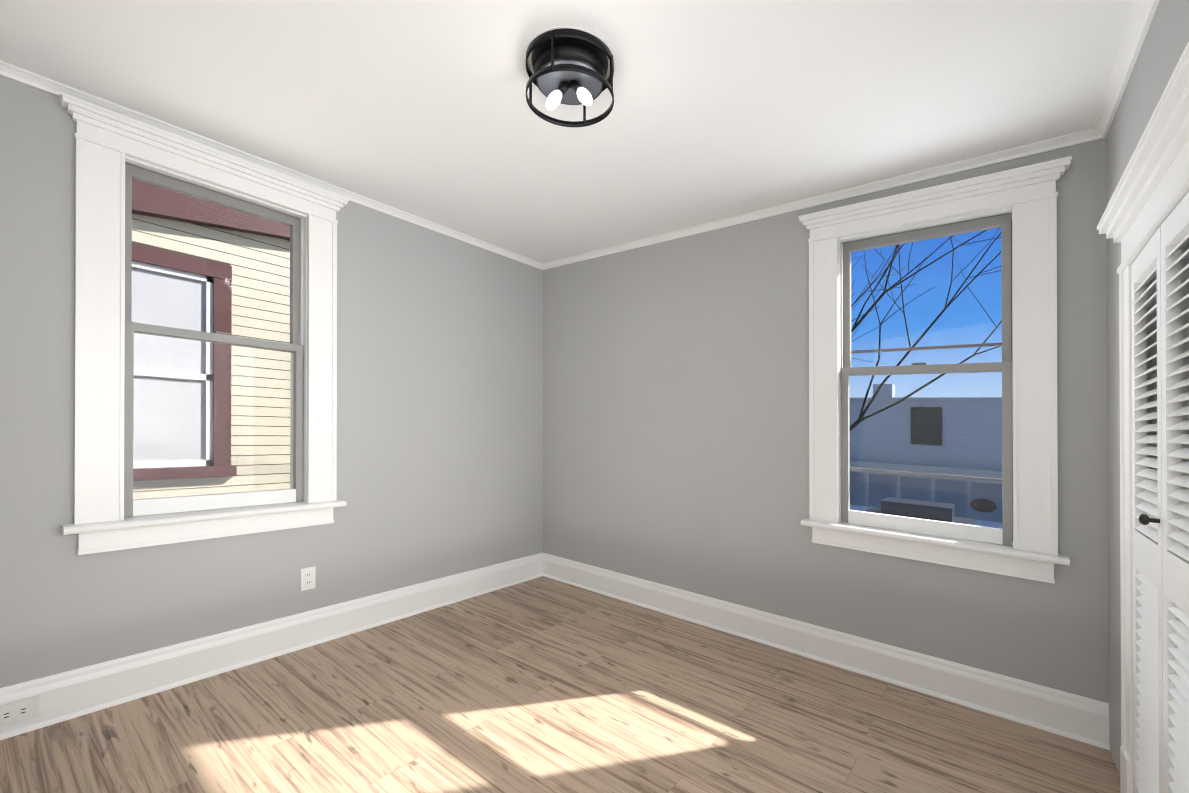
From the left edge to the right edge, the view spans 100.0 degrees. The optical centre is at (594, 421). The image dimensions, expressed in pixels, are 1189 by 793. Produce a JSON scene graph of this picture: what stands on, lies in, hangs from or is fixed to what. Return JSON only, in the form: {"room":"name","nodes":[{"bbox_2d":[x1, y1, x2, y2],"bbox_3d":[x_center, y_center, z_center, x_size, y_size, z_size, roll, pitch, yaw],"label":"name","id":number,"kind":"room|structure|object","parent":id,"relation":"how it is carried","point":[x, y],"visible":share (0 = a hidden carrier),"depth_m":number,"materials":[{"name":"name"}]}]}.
{"room":"empty bedroom","nodes":[
{"label":"empty bedroom","id":0,"kind":"room"},
{"bbox_2d":[0,75,542,687],"bbox_3d":[-1.544,-0.096,2.807,0.220,2.665,3.776,0,0,38],"label":"wall","id":1,"kind":"structure","parent":0,"point":[440,405],"depth_m":2.78,"materials":[{"name":"grey paint"}]},
{"bbox_2d":[59,92,348,554],"bbox_3d":[-1.826,-0.352,2.430,0.348,1.813,1.088,0,0,38],"label":"window","id":2,"kind":"structure","parent":1,"relation":"in","point":[116,153],"depth_m":2.21,"materials":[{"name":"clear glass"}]},
{"bbox_2d":[0,552,543,739],"bbox_3d":[-1.445,1.099,2.723,0.033,0.265,3.336,0,0,38],"label":"baseboard","id":3,"kind":"structure","parent":1,"relation":"attached to","point":[70,694],"depth_m":2.37,"materials":[{"name":"white wood"}]},
{"bbox_2d":[0,696,38,726],"bbox_3d":[-2.126,1.067,1.830,0.010,0.077,0.120,0,0,38],"label":"electrical outlet","id":4,"kind":"object","parent":3,"relation":"attached to","point":[18,711],"visible":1,"depth_m":1.84,"materials":[{"name":"plastic"}]},
{"bbox_2d":[0,60,543,268],"bbox_3d":[-1.441,-1.272,2.730,0.042,0.077,3.336,0,0,38],"label":"crown molding","id":5,"kind":"structure","parent":1,"relation":"attached to","point":[7,70],"depth_m":2.41,"materials":[{"name":"white wood"}]},
{"bbox_2d":[300,566,315,590],"bbox_3d":[-1.520,0.833,2.648,0.009,0.118,0.072,0,0,38],"label":"outlet","id":6,"kind":"object","parent":1,"relation":"attached to","point":[308,578],"visible":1,"depth_m":2.65,"materials":[{"name":"plastic"}]},
{"bbox_2d":[0,576,1119,792],"bbox_3d":[-0.199,1.292,1.732,3.656,0.331,3.776,0,0,38],"label":"floor","id":7,"kind":"structure","parent":0,"point":[542,684],"depth_m":2.03,"materials":[{"name":"brown wood"}]},
{"bbox_2d":[0,0,1135,262],"bbox_3d":[-0.199,-1.333,1.742,3.656,0.279,3.776,0,0,38],"label":"ceiling","id":8,"kind":"structure","parent":0,"point":[720,110],"depth_m":1.89,"materials":[{"name":"white paint"}]},
{"bbox_2d":[524,25,615,126],"bbox_3d":[-0.086,-1.172,1.738,0.318,0.176,0.318,0,0,38],"label":"flush-mount light fixture","id":9,"kind":"object","parent":8,"relation":"attached to","point":[569,65],"visible":1,"depth_m":1.67,"materials":[{"name":"black metal"}]},
{"bbox_2d":[543,138,1107,702],"bbox_3d":[0.908,0.004,3.128,3.216,2.665,0.220,0,0,38],"label":"wall","id":10,"kind":"structure","parent":0,"point":[675,412],"depth_m":2.94,"materials":[{"name":"grey paint"}]},
{"bbox_2d":[540,129,1087,269],"bbox_3d":[0.824,-1.214,3.033,3.090,0.109,0.042,0,0,38],"label":"crown molding","id":11,"kind":"structure","parent":10,"relation":"attached to","point":[1079,137],"depth_m":2.59,"materials":[{"name":"white wood"}]},
{"bbox_2d":[544,553,1109,749],"bbox_3d":[0.853,1.192,3.006,3.156,0.276,0.033,0,0,38],"label":"baseboard","id":12,"kind":"structure","parent":10,"relation":"attached to","point":[1069,715],"depth_m":2.55,"materials":[{"name":"white wood"}]},
{"bbox_2d":[798,156,1071,583],"bbox_3d":[1.647,-0.219,2.523,1.088,1.819,0.348,0,0,38],"label":"window","id":13,"kind":"structure","parent":10,"relation":"in","point":[1018,206],"depth_m":2.34,"materials":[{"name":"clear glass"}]},
{"bbox_2d":[1106,0,1188,774],"bbox_3d":[1.146,0.001,0.667,0.220,2.665,3.776,0,0,38],"label":"wall","id":14,"kind":"structure","parent":0,"point":[1165,42],"depth_m":1.86,"materials":[{"name":"grey paint"}]},
{"bbox_2d":[1088,0,1159,141],"bbox_3d":[1.043,-1.208,0.754,0.042,0.078,3.336,0,0,38],"label":"crown molding","id":15,"kind":"structure","parent":14,"relation":"attached to","point":[1136,30],"depth_m":1.66,"materials":[{"name":"white wood"}]},
{"bbox_2d":[1097,41,1188,792],"bbox_3d":[1.588,0.291,1.281,0.290,2.052,1.094,0,0,38],"label":"trim","id":16,"kind":"structure","parent":14,"relation":"attached to","point":[1151,191],"depth_m":1.57,"materials":[{"name":"white wood"}]},
{"bbox_2d":[1131,192,1188,792],"bbox_3d":[1.517,0.381,1.337,0.072,1.835,0.784,0,0,38],"label":"closet door leaf","id":17,"kind":"structure","parent":14,"relation":"in","point":[1160,522],"depth_m":1.34,"materials":[{"name":"wood"}]},
{"bbox_3d":[18.409,5.418,27.697,80.000,4.209,59.500,0,0,38],"label":"yard","id":18,"kind":"structure","parent":0,"visible":0},
{"bbox_2d":[131,179,290,498],"bbox_3d":[-3.300,0.822,3.783,0.410,7.128,12.684,0,0,38],"label":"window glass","id":19,"kind":"object","parent":18,"relation":"on","point":[258,422],"depth_m":3.92,"materials":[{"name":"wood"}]},
{"bbox_2d":[850,384,1001,528],"bbox_3d":[8.610,2.155,13.783,20.000,6.338,13.500,0,0,38],"label":"building","id":20,"kind":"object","parent":18,"relation":"on","point":[893,450],"depth_m":12.25,"materials":[{"name":"blue paint"}]},
{"bbox_2d":[850,228,1001,430],"bbox_3d":[2.669,-0.302,7.732,7.420,9.743,7.261,0,0,38],"label":"tree","id":21,"kind":"object","parent":18,"relation":"on","point":[861,416],"depth_m":6.06,"materials":[{"name":"brown plant"}]}
]}

